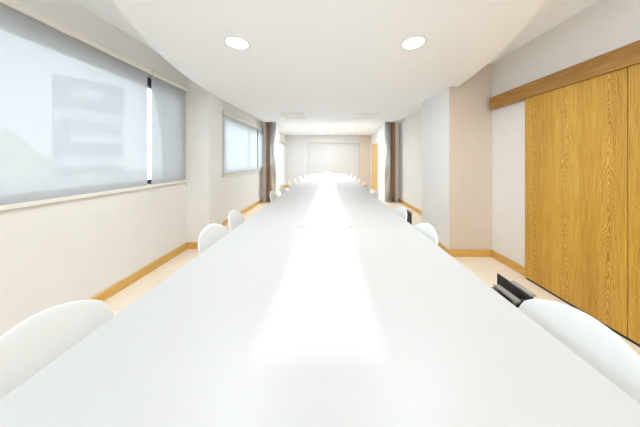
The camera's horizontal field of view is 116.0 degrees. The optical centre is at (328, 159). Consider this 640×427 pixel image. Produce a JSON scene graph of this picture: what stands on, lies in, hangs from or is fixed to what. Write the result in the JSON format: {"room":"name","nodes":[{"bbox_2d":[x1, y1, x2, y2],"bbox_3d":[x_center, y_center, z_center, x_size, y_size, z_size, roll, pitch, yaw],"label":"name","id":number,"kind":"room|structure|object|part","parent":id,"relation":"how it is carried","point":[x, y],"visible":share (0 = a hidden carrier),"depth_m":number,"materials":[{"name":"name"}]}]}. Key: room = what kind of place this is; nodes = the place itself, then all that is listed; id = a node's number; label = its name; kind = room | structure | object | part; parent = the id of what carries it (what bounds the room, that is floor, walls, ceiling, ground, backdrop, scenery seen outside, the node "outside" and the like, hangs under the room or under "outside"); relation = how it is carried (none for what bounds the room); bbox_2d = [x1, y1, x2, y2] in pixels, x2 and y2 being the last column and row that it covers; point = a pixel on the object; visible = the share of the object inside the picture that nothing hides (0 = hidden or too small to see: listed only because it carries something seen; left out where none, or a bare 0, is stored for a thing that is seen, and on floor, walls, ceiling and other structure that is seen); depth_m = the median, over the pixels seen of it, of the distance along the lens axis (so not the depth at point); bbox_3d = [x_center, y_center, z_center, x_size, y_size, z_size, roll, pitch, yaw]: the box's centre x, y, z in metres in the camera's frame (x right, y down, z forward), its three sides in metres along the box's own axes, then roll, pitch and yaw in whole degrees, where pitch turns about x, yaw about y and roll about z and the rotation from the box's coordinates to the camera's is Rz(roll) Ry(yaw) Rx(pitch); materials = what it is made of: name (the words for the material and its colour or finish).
{"room":"conference room","nodes":[
{"label":"conference room","id":0,"kind":"room"},
{"bbox_2d":[0,0,284,335],"bbox_3d":[-2.275,0.000,3.700,0.250,2.680,13.100,0,0,0],"label":"wall","id":1,"kind":"structure","parent":0,"point":[52,254],"depth_m":1.83,"materials":[{"name":"white paint"}]},
{"bbox_2d":[0,0,151,210],"bbox_3d":[-2.121,-0.380,1.488,0.058,1.420,1.777,0,0,0],"label":"roller blind","id":2,"kind":"object","parent":1,"relation":"attached to","point":[73,107],"visible":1,"depth_m":1.60,"materials":[{"name":"white fabric"}]},
{"bbox_3d":[-2.123,-1.052,1.478,0.050,0.068,1.755,0,0,0],"label":"head rail","id":3,"kind":"part","parent":2,"relation":"part of","materials":[{"name":"white"}]},
{"bbox_2d":[147,77,150,183],"bbox_3d":[-2.230,-0.360,0.470,0.160,1.340,4.940,0,0,0],"label":"window","id":4,"kind":"structure","parent":1,"relation":"in","point":[148,79],"depth_m":2.51,"materials":[{"name":"glass"}]},
{"bbox_2d":[149,69,188,186],"bbox_3d":[-2.121,-0.380,2.696,0.058,1.420,0.622,0,0,0],"label":"roller blind","id":5,"kind":"object","parent":1,"relation":"attached to","point":[168,96],"visible":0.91,"depth_m":2.63,"materials":[{"name":"white fabric"}]},
{"bbox_3d":[-2.123,-1.052,2.685,0.050,0.068,0.600,0,0,0],"label":"head rail","id":6,"kind":"part","parent":5,"relation":"part of","materials":[{"name":"white metal"}]},
{"bbox_2d":[90,185,285,300],"bbox_3d":[-1.975,1.292,3.640,0.350,0.095,12.480,0,0,0],"label":"baseboard","id":7,"kind":"structure","parent":1,"relation":"attached to","point":[109,292],"depth_m":2.35,"materials":[{"name":"brown wood"}]},
{"bbox_2d":[222,111,257,176],"bbox_3d":[-2.121,-0.327,4.971,0.058,1.334,1.942,0,0,0],"label":"roller blind","id":8,"kind":"object","parent":1,"relation":"attached to","point":[239,135],"visible":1,"depth_m":4.70,"materials":[{"name":"white fabric"}]},
{"bbox_3d":[-2.123,-0.956,4.960,0.050,0.068,1.920,0,0,0],"label":"head rail","id":9,"kind":"part","parent":8,"relation":"part of","materials":[{"name":"white"}]},
{"bbox_2d":[257,130,257,168],"bbox_3d":[-2.230,-0.325,5.235,0.160,1.210,2.370,0,0,0],"label":"window","id":10,"kind":"structure","parent":1,"relation":"in","point":[257,130],"depth_m":6.37,"materials":[{"name":"grey glass"}]},
{"bbox_2d":[258,127,263,170],"bbox_3d":[-2.121,-0.327,6.241,0.058,1.334,0.442,0,0,0],"label":"roller blind","id":11,"kind":"object","parent":1,"relation":"attached to","point":[260,130],"visible":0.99,"depth_m":6.21,"materials":[{"name":"white fabric"}]},
{"bbox_2d":[266,122,268,200],"bbox_3d":[-1.990,0.060,6.478,0.090,2.559,0.045,0,0,0],"label":"trim","id":12,"kind":"structure","parent":1,"relation":"attached to","point":[267,123],"depth_m":6.46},
{"bbox_2d":[279,139,284,187],"bbox_3d":[-2.121,0.148,8.561,0.058,2.104,2.022,0,0,0],"label":"roller blind","id":13,"kind":"object","parent":1,"relation":"attached to","point":[281,142],"visible":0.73,"depth_m":8.96,"materials":[{"name":"white fabric"}]},
{"bbox_2d":[285,135,359,184],"bbox_3d":[-0.315,0.060,9.940,3.670,2.560,0.120,0,0,0],"label":"wall","id":14,"kind":"structure","parent":0,"point":[296,146],"depth_m":9.88,"materials":[{"name":"grey paint"}]},
{"bbox_2d":[229,103,421,134],"bbox_3d":[0.060,-1.280,6.710,4.420,0.119,6.580,0,0,0],"label":"ceiling","id":15,"kind":"structure","parent":0,"point":[286,128],"depth_m":7.51,"materials":[{"name":"white paint"}]},
{"bbox_2d":[112,0,545,121],"bbox_3d":[0.000,-1.179,2.740,3.630,0.318,5.160,0,0,0],"label":"ceiling slab","id":16,"kind":"structure","parent":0,"point":[321,60],"depth_m":1.83,"materials":[{"name":"white paint"}]},
{"bbox_2d":[223,35,249,50],"bbox_3d":[-0.800,-1.016,1.745,0.214,0.008,0.214,0,0,0],"label":"recessed light","id":17,"kind":"object","parent":16,"relation":"in","point":[234,42],"visible":1,"depth_m":1.73,"materials":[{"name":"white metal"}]},
{"bbox_2d":[226,37,247,48],"bbox_3d":[-0.800,-1.018,1.745,0.171,0.003,0.171,0,0,0],"label":"diffuser","id":18,"kind":"object","parent":17,"relation":"attached to","point":[232,42],"depth_m":1.74,"materials":[{"name":"white plastic"}]},
{"bbox_2d":[280,113,305,118],"bbox_3d":[-0.810,-1.012,4.620,0.500,0.015,0.600,0,0,0],"label":"ceiling vent","id":19,"kind":"object","parent":16,"relation":"in","point":[285,115],"visible":1,"depth_m":4.57,"materials":[{"name":"white metal"}]},
{"bbox_2d":[353,113,378,118],"bbox_3d":[0.830,-1.012,4.620,0.500,0.015,0.600,0,0,0],"label":"ceiling vent","id":20,"kind":"object","parent":16,"relation":"in","point":[357,115],"visible":1,"depth_m":4.57,"materials":[{"name":"white metal"}]},
{"bbox_2d":[400,35,426,50],"bbox_3d":[0.735,-1.016,1.745,0.214,0.008,0.214,0,0,0],"label":"recessed light","id":21,"kind":"object","parent":16,"relation":"in","point":[414,42],"visible":1,"depth_m":1.73,"materials":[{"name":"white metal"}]},
{"bbox_2d":[403,37,423,48],"bbox_3d":[0.735,-1.018,1.745,0.171,0.003,0.171,0,0,0],"label":"diffuser","id":22,"kind":"object","parent":21,"relation":"attached to","point":[411,42],"depth_m":1.74,"materials":[{"name":"white plastic"}]},
{"bbox_2d":[308,143,358,181],"bbox_3d":[0.060,0.000,10.125,4.420,2.680,0.250,0,0,0],"label":"wall","id":23,"kind":"structure","parent":0,"point":[322,157],"depth_m":10.00,"materials":[{"name":"grey paint"}]},
{"bbox_2d":[73,0,598,63],"bbox_3d":[0.060,-1.390,3.700,4.920,0.100,13.100,0,0,0],"label":"ceiling","id":24,"kind":"structure","parent":0,"point":[552,13],"depth_m":1.88,"materials":[{"name":"white paint"}]},
{"bbox_2d":[104,187,639,356],"bbox_3d":[0.060,1.390,3.700,4.920,0.100,13.100,0,0,0],"label":"floor","id":25,"kind":"structure","parent":0,"point":[486,269],"depth_m":2.36,"materials":[{"name":"beige wood"}]},
{"bbox_2d":[0,299,113,398],"bbox_3d":[-0.762,0.935,0.684,0.495,0.814,0.413,0,0,-3],"label":"shell chair","id":26,"kind":"object","parent":25,"relation":"on","point":[28,347],"visible":0.22,"depth_m":0.69,"materials":[{"name":"white plastic"}]},
{"bbox_2d":[187,78,221,241],"bbox_3d":[-1.984,0.000,3.215,0.332,2.680,0.370,0,0,0],"label":"wall pier","id":27,"kind":"object","parent":25,"relation":"on","point":[204,109],"visible":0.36,"depth_m":3.03,"materials":[{"name":"white paint"}]},
{"bbox_2d":[197,224,228,253],"bbox_3d":[-0.737,0.935,1.620,0.495,0.814,0.413,0,0,0],"label":"shell chair","id":28,"kind":"object","parent":25,"relation":"on","point":[212,233],"visible":0.12,"depth_m":1.61,"materials":[{"name":"white plastic"}]},
{"bbox_2d":[228,210,244,231],"bbox_3d":[-0.772,0.935,2.107,0.495,0.814,0.413,0,0,-7],"label":"shell chair","id":29,"kind":"object","parent":25,"relation":"on","point":[235,218],"visible":0.16,"depth_m":2.09,"materials":[{"name":"white plastic"}]},
{"bbox_2d":[263,122,278,200],"bbox_3d":[-1.945,0.060,6.725,0.410,2.560,0.450,0,0,0],"label":"wall pier","id":30,"kind":"object","parent":25,"relation":"on","point":[264,123],"visible":0.21,"depth_m":6.50,"materials":[{"name":"white paint"}]},
{"bbox_2d":[269,122,275,202],"bbox_3d":[-1.800,0.060,6.400,0.212,2.559,0.212,0,0,0],"label":"steel column","id":31,"kind":"structure","parent":25,"relation":"on","point":[272,125],"depth_m":6.31,"materials":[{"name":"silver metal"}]},
{"bbox_2d":[270,191,277,201],"bbox_3d":[-0.742,0.935,3.400,0.495,0.814,0.413,0,0,0],"label":"shell chair","id":32,"kind":"object","parent":25,"relation":"on","point":[273,195],"visible":0.16,"depth_m":3.42,"materials":[{"name":"white plastic"}]},
{"bbox_2d":[280,186,285,194],"bbox_3d":[-0.742,0.935,4.100,0.495,0.814,0.413,0,0,0],"label":"shell chair","id":33,"kind":"object","parent":25,"relation":"on","point":[282,189],"visible":0.16,"depth_m":4.11,"materials":[{"name":"white plastic"}]},
{"bbox_2d":[0,173,639,426],"bbox_3d":[-0.029,0.970,4.470,1.587,0.740,9.060,0,0,0],"label":"conference table","id":34,"kind":"object","parent":25,"relation":"on","point":[325,306],"visible":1,"depth_m":0.64,"materials":[{"name":"white laminate"}]},
{"bbox_3d":[-0.030,0.619,1.159,0.480,0.038,1.239,0,0,0],"label":"panel","id":35,"kind":"part","parent":34,"relation":"part of","materials":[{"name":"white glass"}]},
{"bbox_3d":[-0.030,0.619,2.408,0.480,0.038,1.233,0,0,0],"label":"panel","id":36,"kind":"part","parent":34,"relation":"part of","materials":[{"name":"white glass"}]},
{"bbox_3d":[-0.030,0.619,3.652,0.480,0.038,1.233,0,0,0],"label":"panel","id":37,"kind":"part","parent":34,"relation":"part of","materials":[{"name":"white glass"}]},
{"bbox_3d":[-0.030,0.619,7.388,0.480,0.038,1.233,0,0,0],"label":"panel","id":38,"kind":"part","parent":34,"relation":"part of","materials":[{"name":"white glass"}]},
{"bbox_3d":[-0.030,0.619,6.143,0.480,0.038,1.233,0,0,0],"label":"panel","id":39,"kind":"part","parent":34,"relation":"part of","materials":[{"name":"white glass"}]},
{"bbox_3d":[-0.030,0.619,4.897,0.480,0.038,1.233,0,0,0],"label":"panel","id":40,"kind":"part","parent":34,"relation":"part of","materials":[{"name":"white glass"}]},
{"bbox_2d":[406,209,412,224],"bbox_3d":[0.877,0.684,2.400,0.154,0.172,0.260,0,0,0],"label":"box","id":41,"kind":"object","parent":34,"relation":"attached to","point":[409,213],"visible":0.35,"depth_m":2.27,"materials":[{"name":"black plastic"}]},
{"bbox_3d":[0.909,0.695,2.273,0.046,0.150,0.006,0,0,0],"label":"plate","id":42,"kind":"part","parent":41,"relation":"part of","materials":[{"name":"black plastic"}]},
{"bbox_2d":[491,273,536,307],"bbox_3d":[0.843,0.684,0.978,0.154,0.172,0.185,0,0,0],"label":"box","id":43,"kind":"object","parent":34,"relation":"attached to","point":[515,293],"visible":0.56,"depth_m":0.96,"materials":[{"name":"black plastic"}]},
{"bbox_2d":[493,284,519,303],"bbox_3d":[0.857,0.642,0.961,0.030,0.010,0.128,0,0,0],"label":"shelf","id":44,"kind":"object","parent":43,"relation":"attached to","point":[498,287],"depth_m":0.95,"materials":[{"name":"grey metal"}]},
{"bbox_3d":[0.902,0.688,0.978,0.008,0.164,0.185,0,0,0],"label":"plate","id":45,"kind":"part","parent":43,"relation":"part of","materials":[{"name":"black plastic"}]},
{"bbox_2d":[359,135,370,184],"bbox_3d":[1.785,0.060,9.930,0.530,2.560,0.140,0,0,0],"label":"pier","id":46,"kind":"object","parent":25,"relation":"on","point":[365,140],"visible":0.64,"depth_m":9.86,"materials":[{"name":"beige paint"}]},
{"bbox_2d":[373,190,378,197],"bbox_3d":[0.617,0.935,3.500,0.495,0.814,0.413,0,0,0],"label":"shell chair","id":47,"kind":"object","parent":25,"relation":"on","point":[376,193],"visible":0.15,"depth_m":3.51,"materials":[{"name":"white plastic"}]},
{"bbox_2d":[384,122,390,202],"bbox_3d":[1.885,0.060,6.400,0.212,2.559,0.212,0,0,0],"label":"steel column","id":48,"kind":"structure","parent":25,"relation":"on","point":[387,124],"depth_m":6.31,"materials":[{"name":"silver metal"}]},
{"bbox_2d":[378,122,398,200],"bbox_3d":[2.045,0.060,6.975,0.450,2.560,0.950,0,0,0],"label":"wall pier","id":49,"kind":"object","parent":25,"relation":"on","point":[381,129],"visible":0.43,"depth_m":6.68,"materials":[{"name":"white paint"}]},
{"bbox_2d":[395,207,406,220],"bbox_3d":[0.597,0.935,2.239,0.495,0.814,0.413,0,0,2],"label":"shell chair","id":50,"kind":"object","parent":25,"relation":"on","point":[401,211],"visible":0.15,"depth_m":2.23,"materials":[{"name":"white plastic"}]},
{"bbox_2d":[415,223,437,244],"bbox_3d":[0.587,0.935,1.640,0.495,0.814,0.413,0,0,0],"label":"shell chair","id":51,"kind":"object","parent":25,"relation":"on","point":[428,230],"visible":0.08,"depth_m":1.63,"materials":[{"name":"white plastic"}]},
{"bbox_2d":[422,64,491,249],"bbox_3d":[1.970,0.000,3.185,0.600,2.680,0.810,0,0,0],"label":"wall pier","id":52,"kind":"object","parent":25,"relation":"on","point":[456,121],"visible":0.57,"depth_m":2.78,"materials":[{"name":"white paint"}]},
{"bbox_2d":[518,299,639,403],"bbox_3d":[0.642,0.935,0.675,0.495,0.814,0.413,0,0,0],"label":"shell chair","id":53,"kind":"object","parent":25,"relation":"on","point":[587,337],"visible":0.2,"depth_m":0.66,"materials":[{"name":"white plastic"}]},
{"bbox_2d":[371,0,639,266],"bbox_3d":[2.285,0.000,3.700,0.470,2.680,13.100,0,0,0],"label":"wall","id":54,"kind":"structure","parent":0,"point":[605,26],"depth_m":2.41,"materials":[{"name":"white paint"}]},
{"bbox_2d":[372,143,377,190],"bbox_3d":[2.002,0.315,8.900,0.095,2.050,1.040,0,0,0],"label":"door","id":55,"kind":"structure","parent":54,"relation":"in","point":[374,146],"depth_m":8.69,"materials":[{"name":"brown wood"}]},
{"bbox_2d":[391,122,394,200],"bbox_3d":[2.085,0.060,6.478,0.110,2.559,0.045,0,0,0],"label":"trim","id":56,"kind":"structure","parent":54,"relation":"attached to","point":[392,123],"depth_m":6.46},
{"bbox_2d":[370,185,524,275],"bbox_3d":[1.961,1.292,6.055,0.618,0.095,7.610,0,0,0],"label":"baseboard","id":57,"kind":"structure","parent":54,"relation":"attached to","point":[515,266],"depth_m":2.76,"materials":[{"name":"brown wood"}]},
{"bbox_2d":[490,40,639,108],"bbox_3d":[2.232,-0.770,0.217,0.075,0.160,5.035,0,0,0],"label":"trim","id":58,"kind":"structure","parent":54,"relation":"attached to","point":[628,55],"depth_m":1.78,"materials":[{"name":"brown wood"}]},
{"bbox_2d":[525,67,627,336],"bbox_3d":[2.235,0.314,1.875,0.040,2.008,0.775,0,0,0],"label":"door","id":59,"kind":"structure","parent":54,"relation":"in","point":[576,135],"depth_m":1.75,"materials":[{"name":"brown wood"}]},
{"bbox_2d":[525,278,639,346],"bbox_3d":[2.242,1.338,-0.019,0.040,0.004,4.562,0,0,0],"label":"trim","id":60,"kind":"structure","parent":54,"relation":"attached to","point":[610,328],"depth_m":1.77,"materials":[{"name":"grey metal"}]},
{"bbox_2d":[628,63,639,343],"bbox_3d":[2.237,0.314,1.091,0.040,2.008,0.783,0,0,0],"label":"door","id":61,"kind":"structure","parent":54,"relation":"in","point":[633,71],"depth_m":1.45,"materials":[{"name":"brown wood"}]},
{"label":"outside","id":62,"kind":"structure","parent":0,"visible":0},
{"bbox_2d":[147,170,150,179],"bbox_3d":[-81.450,5.890,20.000,157.100,0.100,200.000,0,0,0],"label":"ground","id":63,"kind":"structure","parent":62,"point":[148,171],"depth_m":80.55,"materials":[{"name":"white"}]}
]}

